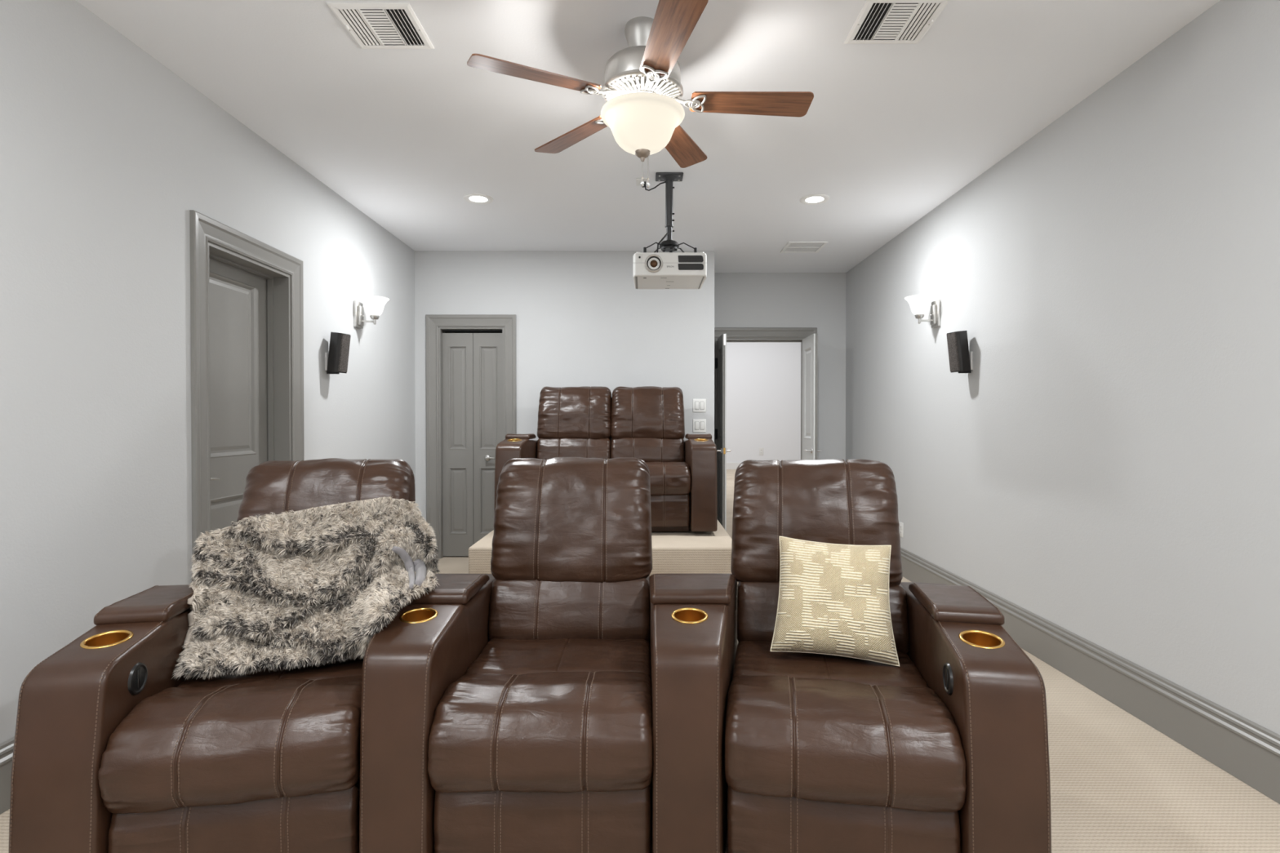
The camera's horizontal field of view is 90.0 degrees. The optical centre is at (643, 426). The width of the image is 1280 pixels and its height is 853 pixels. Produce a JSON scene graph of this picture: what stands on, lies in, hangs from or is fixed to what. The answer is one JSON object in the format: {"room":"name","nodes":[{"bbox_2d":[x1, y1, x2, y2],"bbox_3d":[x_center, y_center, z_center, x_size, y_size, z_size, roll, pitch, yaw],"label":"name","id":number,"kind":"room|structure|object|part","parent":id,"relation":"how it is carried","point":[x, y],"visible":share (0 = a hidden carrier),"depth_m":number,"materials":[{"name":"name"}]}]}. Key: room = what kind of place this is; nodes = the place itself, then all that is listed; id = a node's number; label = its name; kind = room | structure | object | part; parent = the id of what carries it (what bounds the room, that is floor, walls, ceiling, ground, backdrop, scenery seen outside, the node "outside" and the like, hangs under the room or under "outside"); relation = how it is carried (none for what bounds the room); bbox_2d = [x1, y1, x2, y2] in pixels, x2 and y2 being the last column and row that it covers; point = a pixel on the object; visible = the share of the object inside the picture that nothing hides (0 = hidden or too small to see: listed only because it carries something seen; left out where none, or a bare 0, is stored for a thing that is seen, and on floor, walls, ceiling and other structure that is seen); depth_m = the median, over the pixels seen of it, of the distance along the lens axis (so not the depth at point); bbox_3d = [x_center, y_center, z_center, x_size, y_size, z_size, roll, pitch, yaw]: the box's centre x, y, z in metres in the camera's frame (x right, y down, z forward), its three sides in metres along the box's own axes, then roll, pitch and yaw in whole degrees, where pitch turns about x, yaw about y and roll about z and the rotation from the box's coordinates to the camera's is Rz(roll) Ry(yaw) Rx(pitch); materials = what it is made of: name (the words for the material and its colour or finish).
{"room":"home theater","nodes":[
{"label":"home theater","id":0,"kind":"room"},
{"bbox_2d":[0,0,415,743],"bbox_3d":[-2.110,-0.151,1.814,0.160,2.735,8.030,0,1,0],"label":"wall","id":1,"kind":"structure","parent":0,"point":[107,153],"depth_m":2.47,"materials":[{"name":"grey paint"}]},
{"bbox_2d":[0,736,14,814],"bbox_3d":[-2.019,1.109,1.756,0.021,0.214,7.890,0,1,0],"label":"baseboard","id":2,"kind":"structure","parent":1,"relation":"attached to","point":[6,747],"depth_m":2.02,"materials":[{"name":"grey paint"}]},
{"bbox_2d":[208,257,267,532],"bbox_3d":[-2.142,0.175,3.332,0.093,2.040,0.668,0,1,0],"label":"door","id":3,"kind":"structure","parent":1,"relation":"in","point":[238,330],"depth_m":3.38,"materials":[{"name":"grey paint"}]},
{"bbox_2d":[189,209,304,573],"bbox_3d":[-2.099,0.114,3.331,0.182,2.173,0.918,0,1,0],"label":"trim","id":4,"kind":"structure","parent":1,"relation":"attached to","point":[210,237],"depth_m":3.35,"materials":[{"name":"grey paint"}]},
{"bbox_2d":[324,332,351,373],"bbox_3d":[-1.956,-0.469,4.090,0.148,0.264,0.108,0,1,0],"label":"wall speaker","id":5,"kind":"object","parent":1,"relation":"attached to","point":[336,360],"visible":1,"depth_m":4.06,"materials":[{"name":"grey plastic"}]},
{"bbox_3d":[-2.023,-0.414,4.096,0.014,0.115,0.048,0,1,0],"label":"wall plate","id":6,"kind":"part","parent":5,"relation":"part of","materials":[{"name":"grey"}]},
{"bbox_2d":[337,333,351,372],"bbox_3d":[-1.909,-0.467,4.084,0.044,0.238,0.080,0,1,14],"label":"grille","id":7,"kind":"object","parent":5,"relation":"attached to","point":[344,340],"depth_m":4.07,"materials":[{"name":"fabric"}]},
{"bbox_2d":[353,295,389,328],"bbox_3d":[-1.919,-0.803,4.532,0.223,0.209,0.196,0,1,0],"label":"wall sconce","id":8,"kind":"object","parent":1,"relation":"attached to","point":[375,305],"visible":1,"depth_m":4.49,"materials":[{"name":"white glass"}]},
{"bbox_3d":[-1.938,-0.756,4.533,0.125,0.066,0.060,0,1,0],"label":"arm","id":9,"kind":"part","parent":8,"relation":"part of","materials":[{"name":"silver metal"}]},
{"bbox_3d":[-1.905,-0.845,4.532,0.196,0.125,0.196,0,1,0],"label":"lamp shade","id":10,"kind":"part","parent":8,"relation":"part of","materials":[{"name":"white glass"}]},
{"bbox_2d":[444,332,502,333],"bbox_3d":[-1.530,-0.195,6.158,0.786,2.735,0.660,0,1,0],"label":"wall","id":11,"kind":"structure","parent":0,"point":[445,332],"depth_m":6.43,"materials":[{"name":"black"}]},
{"bbox_2d":[414,250,714,520],"bbox_3d":[-0.781,-0.194,6.108,2.818,2.735,0.840,0,1,0],"label":"wall","id":12,"kind":"structure","parent":0,"point":[582,319],"depth_m":5.68,"materials":[{"name":"grey paint"}]},
{"bbox_2d":[425,314,516,559],"bbox_3d":[-1.530,0.092,5.750,0.798,2.167,0.162,0,1,0],"label":"trim","id":13,"kind":"structure","parent":12,"relation":"attached to","point":[435,324],"depth_m":5.67,"materials":[{"name":"grey paint"}]},
{"bbox_2d":[442,329,502,555],"bbox_3d":[-1.530,0.150,5.734,0.549,2.034,0.083,0,1,0],"label":"door","id":14,"kind":"structure","parent":12,"relation":"in","point":[473,401],"depth_m":5.75,"materials":[{"name":"grey paint"}]},
{"bbox_3d":[-1.380,0.282,5.721,0.099,0.054,0.055,0,1,0],"label":"handle","id":15,"kind":"part","parent":14,"relation":"part of","materials":[{"name":"silver metal"}]},
{"bbox_2d":[693,399,706,412],"bbox_3d":[0.495,-0.185,5.682,0.116,0.116,0.013,0,1,0],"label":"light switch","id":16,"kind":"object","parent":12,"relation":"attached to","point":[699,405],"visible":1,"depth_m":5.68,"materials":[{"name":"white plastic"}]},
{"bbox_2d":[693,418,706,431],"bbox_3d":[0.495,-0.007,5.684,0.116,0.116,0.013,0,1,0],"label":"light switch","id":17,"kind":"object","parent":12,"relation":"attached to","point":[699,424],"visible":1,"depth_m":5.68,"materials":[{"name":"white plastic"}]},
{"bbox_2d":[0,469,1279,852],"bbox_3d":[2.000,1.216,6.863,10.000,0.100,18.500,0,1,0],"label":"floor","id":18,"kind":"structure","parent":0,"point":[1119,784],"depth_m":2.13,"materials":[{"name":"beige carpet"}]},
{"bbox_2d":[8,457,415,852],"bbox_3d":[-1.179,0.662,2.004,0.769,1.081,0.983,0,1,-11],"label":"recliner","id":19,"kind":"object","parent":18,"relation":"on","point":[113,753],"visible":0.58,"depth_m":1.58,"materials":[{"name":"brown leather"}]},
{"bbox_3d":[-1.462,0.866,1.933,0.181,0.645,0.928,0,1,-11],"label":"armrest","id":20,"kind":"part","parent":19,"relation":"part of","materials":[{"name":"brown leather"}]},
{"bbox_3d":[-1.467,0.532,1.957,0.185,0.043,0.351,0,1,-11],"label":"armrest lid","id":21,"kind":"part","parent":19,"relation":"part of","materials":[{"name":"brown leather"}]},
{"bbox_3d":[-1.038,0.825,1.720,0.570,0.238,0.369,0,1,-11],"label":"seat","id":22,"kind":"part","parent":19,"relation":"part of","materials":[{"name":"brown leather"}]},
{"bbox_2d":[177,653,364,687],"bbox_3d":[-1.100,0.790,2.035,0.566,0.124,0.407,0,1,-11],"label":"seat cushion","id":23,"kind":"object","parent":19,"relation":"on","point":[348,668],"depth_m":1.89,"materials":[{"name":"brown leather"}]},
{"bbox_2d":[173,496,440,679],"bbox_3d":[-1.040,0.487,1.964,0.799,0.480,0.584,0,1,-15],"label":"fur throw","id":24,"kind":"object","parent":19,"relation":"on","point":[310,586],"visible":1,"depth_m":2.02,"materials":[{"name":"beige fur"}]},
{"bbox_2d":[236,457,415,521],"bbox_3d":[-1.152,0.348,2.351,0.581,0.459,0.306,0,1,-11],"label":"cushion","id":25,"kind":"object","parent":19,"relation":"on","point":[276,486],"depth_m":2.29,"materials":[{"name":"brown leather"}]},
{"bbox_2d":[359,457,737,852],"bbox_3d":[-0.263,0.662,2.082,1.267,1.080,0.987,0,1,0],"label":"recliner","id":26,"kind":"object","parent":18,"relation":"on","point":[567,696],"visible":0.95,"depth_m":1.66,"materials":[{"name":"brown leather"}]},
{"bbox_3d":[-0.721,0.865,2.067,0.347,0.643,0.929,0,1,0],"label":"console arm","id":27,"kind":"part","parent":26,"relation":"part of","materials":[{"name":"brown leather"}]},
{"bbox_3d":[-0.696,0.530,2.120,0.304,0.043,0.297,0,1,0],"label":"armrest lid","id":28,"kind":"part","parent":26,"relation":"part of","materials":[{"name":"brown leather"}]},
{"bbox_3d":[-0.262,0.825,1.777,0.570,0.242,0.371,0,1,0],"label":"seat","id":29,"kind":"part","parent":26,"relation":"part of","materials":[{"name":"brown leather"}]},
{"bbox_2d":[464,638,650,679],"bbox_3d":[-0.262,0.790,2.101,0.566,0.124,0.410,0,1,0],"label":"seat cushion","id":30,"kind":"object","parent":26,"relation":"on","point":[490,656],"depth_m":2.05,"materials":[{"name":"brown leather"}]},
{"bbox_2d":[488,577,649,640],"bbox_3d":[-0.262,0.657,2.317,0.568,0.240,0.208,0,1,0],"label":"lumbar cushion","id":31,"kind":"object","parent":26,"relation":"on","point":[520,608],"depth_m":2.24,"materials":[{"name":"brown leather"}]},
{"bbox_2d":[490,457,652,582],"bbox_3d":[-0.262,0.347,2.417,0.588,0.457,0.307,0,1,0],"label":"cushion","id":32,"kind":"object","parent":26,"relation":"on","point":[557,519],"depth_m":2.31,"materials":[{"name":"brown leather"}]},
{"bbox_3d":[-0.262,0.887,2.142,0.570,0.628,0.835,0,1,0],"label":"frame","id":33,"kind":"part","parent":26,"relation":"part of","materials":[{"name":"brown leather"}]},
{"bbox_3d":[0.172,0.530,2.120,0.304,0.041,0.295,0,1,0],"label":"armrest lid","id":34,"kind":"part","parent":26,"relation":"part of","materials":[{"name":"brown leather"}]},
{"bbox_3d":[0.197,0.865,2.067,0.347,0.643,0.929,0,1,0],"label":"console arm","id":35,"kind":"part","parent":26,"relation":"part of","materials":[{"name":"brown leather"}]},
{"bbox_2d":[468,520,732,576],"bbox_3d":[-0.263,0.984,4.950,1.782,0.399,1.500,0,1,0],"label":"platform","id":36,"kind":"object","parent":18,"relation":"on","point":[690,552],"visible":0.24,"depth_m":4.20,"materials":[{"name":"beige carpet"}]},
{"bbox_2d":[494,386,717,531],"bbox_3d":[-0.273,0.215,5.081,1.609,1.111,1.013,0,1,0],"label":"loveseat","id":37,"kind":"object","parent":36,"relation":"on","point":[646,424],"visible":0.59,"depth_m":5.25,"materials":[{"name":"brown leather"}]},
{"bbox_3d":[-0.982,0.424,5.065,0.188,0.662,0.958,0,1,0],"label":"armrest","id":38,"kind":"part","parent":37,"relation":"part of","materials":[{"name":"brown leather"}]},
{"bbox_3d":[-0.982,0.079,5.120,0.192,0.044,0.306,0,1,0],"label":"armrest lid","id":39,"kind":"part","parent":37,"relation":"part of","materials":[{"name":"brown leather"}]},
{"bbox_2d":[536,438,610,460],"bbox_3d":[-0.579,0.210,5.324,0.608,0.247,0.213,0,1,0],"label":"lumbar cushion","id":40,"kind":"object","parent":37,"relation":"on","point":[546,448],"depth_m":5.24,"materials":[{"name":"brown leather"}]},
{"bbox_2d":[537,386,611,439],"bbox_3d":[-0.579,-0.109,5.424,0.621,0.468,0.315,0,1,0],"label":"cushion","id":41,"kind":"object","parent":37,"relation":"on","point":[584,412],"depth_m":5.31,"materials":[{"name":"brown leather"}]},
{"bbox_2d":[610,437,684,462],"bbox_3d":[0.033,0.208,5.324,0.608,0.247,0.207,0,1,0],"label":"lumbar cushion","id":42,"kind":"object","parent":37,"relation":"on","point":[645,449],"depth_m":5.24,"materials":[{"name":"brown leather"}]},
{"bbox_2d":[610,386,684,439],"bbox_3d":[0.033,-0.107,5.427,0.621,0.472,0.315,0,1,0],"label":"cushion","id":43,"kind":"object","parent":37,"relation":"on","point":[644,412],"depth_m":5.31,"materials":[{"name":"brown leather"}]},
{"bbox_3d":[-0.273,0.447,5.142,1.222,0.647,0.860,0,1,0],"label":"frame","id":44,"kind":"part","parent":37,"relation":"part of","materials":[{"name":"brown leather"}]},
{"bbox_3d":[0.033,0.385,4.766,0.610,0.244,0.376,0,1,0],"label":"seat","id":45,"kind":"part","parent":37,"relation":"part of","materials":[{"name":"brown leather"}]},
{"bbox_3d":[0.436,0.079,5.120,0.192,0.044,0.304,0,1,0],"label":"armrest lid","id":46,"kind":"part","parent":37,"relation":"part of","materials":[{"name":"brown leather"}]},
{"bbox_3d":[0.436,0.423,5.066,0.188,0.664,0.957,0,1,0],"label":"armrest","id":47,"kind":"part","parent":37,"relation":"part of","materials":[{"name":"brown leather"}]},
{"bbox_2d":[724,458,1051,852],"bbox_3d":[0.650,0.663,2.003,0.778,1.079,0.979,0,1,11],"label":"recliner","id":48,"kind":"object","parent":18,"relation":"on","point":[944,749],"visible":0.79,"depth_m":1.61,"materials":[{"name":"brown leather"}]},
{"bbox_2d":[730,458,902,586],"bbox_3d":[0.621,0.347,2.350,0.588,0.454,0.302,0,1,11],"label":"cushion","id":49,"kind":"object","parent":48,"relation":"on","point":[855,502],"depth_m":2.26,"materials":[{"name":"brown leather"}]},
{"bbox_2d":[737,582,909,653],"bbox_3d":[0.618,0.657,2.251,0.568,0.244,0.206,0,1,11],"label":"lumbar cushion","id":50,"kind":"object","parent":48,"relation":"on","point":[757,602],"depth_m":2.20,"materials":[{"name":"brown leather"}]},
{"bbox_2d":[732,640,928,688],"bbox_3d":[0.576,0.790,2.037,0.566,0.124,0.406,0,1,11],"label":"seat cushion","id":51,"kind":"object","parent":48,"relation":"on","point":[753,658],"depth_m":1.96,"materials":[{"name":"brown leather"}]},
{"bbox_2d":[769,536,899,666],"bbox_3d":[0.602,0.549,2.047,0.388,0.365,0.209,0,1,11],"label":"throw pillow","id":52,"kind":"object","parent":48,"relation":"on","point":[833,598],"visible":1,"depth_m":1.98,"materials":[{"name":"beige fabric"}]},
{"bbox_3d":[0.514,0.824,1.720,0.570,0.237,0.368,0,1,11],"label":"seat","id":53,"kind":"part","parent":48,"relation":"part of","materials":[{"name":"brown leather"}]},
{"bbox_3d":[0.944,0.532,1.957,0.185,0.042,0.350,0,1,11],"label":"armrest lid","id":54,"kind":"part","parent":48,"relation":"part of","materials":[{"name":"brown leather"}]},
{"bbox_3d":[0.938,0.866,1.932,0.181,0.644,0.928,0,1,11],"label":"armrest","id":55,"kind":"part","parent":48,"relation":"part of","materials":[{"name":"brown leather"}]},
{"bbox_2d":[75,0,1219,272],"bbox_3d":[-0.035,-1.581,2.119,4.590,0.120,9.070,0,1,0],"label":"ceiling","id":56,"kind":"structure","parent":0,"point":[889,133],"depth_m":3.03,"materials":[{"name":"white paint"}]},
{"bbox_2d":[326,2,434,48],"bbox_3d":[-0.992,-1.517,2.440,0.296,0.017,0.280,0,1,0],"label":"ceiling vent","id":57,"kind":"object","parent":56,"relation":"in","point":[375,23],"visible":1,"depth_m":2.42,"materials":[{"name":"white metal"}]},
{"bbox_2d":[463,193,493,204],"bbox_3d":[-1.120,-1.540,4.335,0.196,0.008,0.196,0,1,0],"label":"recessed light","id":58,"kind":"object","parent":56,"relation":"in","point":[476,198],"visible":1,"depth_m":4.32,"materials":[{"name":"white ceramic"}]},
{"bbox_2d":[466,0,813,187],"bbox_3d":[0.004,-1.220,2.504,1.217,0.611,1.195,0,1,26],"label":"ceiling fan","id":59,"kind":"object","parent":56,"relation":"hanging from","point":[642,90],"visible":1,"depth_m":2.36,"materials":[{"name":"brown wood"}]},
{"bbox_3d":[-0.381,-1.245,2.268,0.465,0.006,0.135,0,13,-26],"label":"blade","id":60,"kind":"part","parent":59,"relation":"part of","materials":[{"name":"brown wood"}]},
{"bbox_3d":[-0.291,-1.250,2.750,0.135,0.006,0.465,-17,12,-42],"label":"blade","id":61,"kind":"part","parent":59,"relation":"part of","materials":[{"name":"brown wood"}]},
{"bbox_3d":[-0.005,-0.933,2.439,0.013,0.038,0.013,0,1,0],"label":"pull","id":62,"kind":"part","parent":59,"relation":"part of","materials":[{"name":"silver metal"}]},
{"bbox_3d":[-0.004,-1.127,2.449,0.322,0.151,0.322,0,1,0],"label":"lamp shade","id":63,"kind":"part","parent":59,"relation":"part of","materials":[{"name":"white glass"}]},
{"bbox_3d":[0.017,-0.933,2.451,0.013,0.038,0.013,0,1,0],"label":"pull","id":64,"kind":"part","parent":59,"relation":"part of","materials":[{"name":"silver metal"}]},
{"bbox_3d":[0.079,-1.243,2.038,0.135,0.006,0.465,12,-2,-11],"label":"blade","id":65,"kind":"part","parent":59,"relation":"part of","materials":[{"name":"brown wood"}]},
{"bbox_3d":[0.156,-1.251,2.833,0.135,0.006,0.465,-13,-4,22],"label":"blade","id":66,"kind":"part","parent":59,"relation":"part of","materials":[{"name":"brown wood"}]},
{"bbox_3d":[0.413,-1.247,2.469,0.465,0.006,0.135,0,-11,-3],"label":"blade","id":67,"kind":"part","parent":59,"relation":"part of","materials":[{"name":"brown wood"}]},
{"bbox_2d":[635,177,647,187],"bbox_3d":[-0.012,-1.523,4.025,0.072,0.035,0.116,0,1,0],"label":"outlet","id":68,"kind":"object","parent":56,"relation":"attached to","point":[637,180],"visible":0.59,"depth_m":4.00,"materials":[{"name":"white plastic"}]},
{"bbox_2d":[643,172,697,252],"bbox_3d":[0.160,-1.292,3.947,0.323,0.497,0.238,0,1,0],"label":"mount","id":69,"kind":"object","parent":56,"relation":"attached to","point":[668,245],"visible":0.92,"depth_m":3.92,"materials":[{"name":"grey metal"}]},
{"bbox_3d":[0.069,-1.080,3.887,0.143,0.075,0.113,0,1,0],"label":"arm","id":70,"kind":"part","parent":69,"relation":"part of","materials":[{"name":"black metal"}]},
{"bbox_3d":[0.157,-1.525,3.935,0.168,0.030,0.124,0,1,0],"label":"ceiling plate","id":71,"kind":"part","parent":69,"relation":"part of","materials":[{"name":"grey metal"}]},
{"bbox_2d":[633,251,706,288],"bbox_3d":[0.157,-0.968,3.978,0.447,0.147,0.415,0,1,0],"label":"projector","id":72,"kind":"object","parent":69,"relation":"hanging from","point":[651,270],"visible":1,"depth_m":3.79,"materials":[{"name":"white plastic"}]},
{"bbox_2d":[635,276,637,288],"bbox_3d":[-0.044,-0.895,3.991,0.012,0.002,0.360,0,1,0],"label":"grille","id":73,"kind":"object","parent":72,"relation":"attached to","point":[636,277],"depth_m":3.98,"materials":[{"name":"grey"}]},
{"bbox_3d":[0.060,-0.963,3.782,0.044,0.044,0.009,0,1,0],"label":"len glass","id":74,"kind":"part","parent":72,"relation":"part of","materials":[{"name":"brown glass"}]},
{"bbox_2d":[678,263,703,270],"bbox_3d":[0.279,-0.945,3.785,0.151,0.037,0.003,0,1,0],"label":"exhaust vent","id":75,"kind":"object","parent":72,"relation":"attached to","point":[681,266],"depth_m":3.78,"materials":[{"name":"grey plastic"}]},
{"bbox_2d":[678,255,703,262],"bbox_3d":[0.278,-0.991,3.785,0.149,0.040,0.003,0,1,0],"label":"exhaust vent","id":76,"kind":"object","parent":72,"relation":"attached to","point":[681,258],"depth_m":3.78,"materials":[{"name":"grey plastic"}]},
{"bbox_3d":[0.247,-1.080,3.892,0.148,0.075,0.103,0,1,0],"label":"arm","id":77,"kind":"part","parent":69,"relation":"part of","materials":[{"name":"black metal"}]},
{"bbox_2d":[780,241,827,253],"bbox_3d":[1.385,-1.552,5.545,0.330,0.008,0.330,0,1,0],"label":"ceiling vent","id":78,"kind":"object","parent":56,"relation":"in","point":[791,246],"visible":1,"depth_m":5.54,"materials":[{"name":"white metal"}]},
{"bbox_2d":[800,194,829,204],"bbox_3d":[1.160,-1.540,4.345,0.196,0.008,0.196,0,1,0],"label":"recessed light","id":79,"kind":"object","parent":56,"relation":"in","point":[812,199],"visible":1,"depth_m":4.34,"materials":[{"name":"white metal"}]},
{"bbox_2d":[844,0,950,44],"bbox_3d":[0.944,-1.517,2.405,0.296,0.017,0.280,0,1,0],"label":"ceiling vent","id":80,"kind":"object","parent":56,"relation":"in","point":[896,20],"visible":1,"depth_m":2.40,"materials":[{"name":"white metal"}]},
{"bbox_2d":[726,342,800,462],"bbox_3d":[2.000,-1.027,16.040,10.000,4.200,0.100,0,1,0],"label":"wall","id":81,"kind":"structure","parent":0,"point":[763,379],"depth_m":15.99,"materials":[{"name":"white paint"}]},
{"bbox_2d":[726,462,740,469],"bbox_3d":[2.000,0.988,16.001,10.000,0.170,0.020,0,1,0],"label":"baseboard","id":82,"kind":"structure","parent":81,"relation":"attached to","point":[729,465],"depth_m":15.99,"materials":[{"name":"white paint"}]},
{"bbox_2d":[759,447,763,455],"bbox_3d":[2.940,0.623,16.003,0.108,0.186,0.008,0,1,0],"label":"power outlet","id":83,"kind":"object","parent":81,"relation":"attached to","point":[761,449],"visible":1,"depth_m":16.00,"materials":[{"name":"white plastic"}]},
{"bbox_2d":[714,272,845,461],"bbox_3d":[1.274,-0.199,6.598,1.572,2.735,0.140,0,1,0],"label":"wall","id":84,"kind":"structure","parent":0,"point":[741,300],"depth_m":6.52,"materials":[{"name":"grey paint"}]},
{"bbox_2d":[715,333,731,531],"bbox_3d":[0.764,0.139,6.287,0.144,2.040,0.466,0,1,0],"label":"door","id":85,"kind":"structure","parent":84,"relation":"in","point":[721,362],"depth_m":6.10,"materials":[{"name":"grey paint"}]},
{"bbox_2d":[714,327,817,467],"bbox_3d":[1.195,0.081,6.590,1.132,2.173,0.162,0,1,0],"label":"trim","id":86,"kind":"structure","parent":84,"relation":"attached to","point":[733,334],"depth_m":6.51,"materials":[{"name":"grey paint"}]},
{"bbox_2d":[801,333,821,459],"bbox_3d":[1.625,0.139,6.282,0.144,2.040,0.452,0,1,0],"label":"door","id":87,"kind":"structure","parent":84,"relation":"in","point":[810,344],"depth_m":6.21,"materials":[{"name":"grey paint"}]},
{"bbox_3d":[1.581,0.231,6.149,0.055,0.054,0.119,0,1,0],"label":"handle","id":88,"kind":"part","parent":87,"relation":"part of","materials":[{"name":"silver metal"}]},
{"bbox_2d":[845,0,1279,734],"bbox_3d":[2.135,-0.155,2.233,0.150,2.735,8.870,0,1,0],"label":"wall","id":89,"kind":"structure","parent":0,"point":[1105,465],"depth_m":2.75,"materials":[{"name":"grey paint"}]},
{"bbox_2d":[899,521,903,537],"bbox_3d":[2.056,0.823,5.109,0.008,0.116,0.072,0,1,0],"label":"power outlet","id":90,"kind":"object","parent":89,"relation":"attached to","point":[901,524],"visible":0.98,"depth_m":5.09,"materials":[{"name":"white plastic"}]},
{"bbox_2d":[904,294,940,328],"bbox_3d":[1.948,-0.803,4.492,0.223,0.209,0.196,0,1,0],"label":"wall sconce","id":91,"kind":"object","parent":89,"relation":"attached to","point":[919,304],"visible":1,"depth_m":4.46,"materials":[{"name":"white glass"}]},
{"bbox_3d":[1.935,-0.845,4.492,0.196,0.125,0.196,0,1,0],"label":"lamp shade","id":92,"kind":"part","parent":91,"relation":"part of","materials":[{"name":"white glass"}]},
{"bbox_3d":[1.968,-0.755,4.493,0.125,0.066,0.060,0,1,0],"label":"arm","id":93,"kind":"part","parent":91,"relation":"part of","materials":[{"name":"silver metal"}]},
{"bbox_2d":[946,330,973,373],"bbox_3d":[1.986,-0.468,4.019,0.148,0.264,0.108,0,1,0],"label":"wall speaker","id":94,"kind":"object","parent":89,"relation":"attached to","point":[961,360],"visible":1,"depth_m":3.99,"materials":[{"name":"grey plastic"}]},
{"bbox_2d":[946,332,959,371],"bbox_3d":[1.939,-0.466,4.014,0.044,0.238,0.080,0,1,-14],"label":"grille","id":95,"kind":"object","parent":94,"relation":"attached to","point":[953,338],"depth_m":3.99,"materials":[{"name":"fabric"}]},
{"bbox_3d":[2.053,-0.413,4.026,0.014,0.115,0.048,0,1,0],"label":"wall plate","id":96,"kind":"part","parent":94,"relation":"part of","materials":[{"name":"grey"}]},
{"bbox_2d":[900,547,1279,804],"bbox_3d":[2.050,1.105,2.176,0.021,0.214,8.730,0,1,0],"label":"baseboard","id":97,"kind":"structure","parent":89,"relation":"attached to","point":[1248,751],"depth_m":2.60,"materials":[{"name":"grey paint"}]}
]}

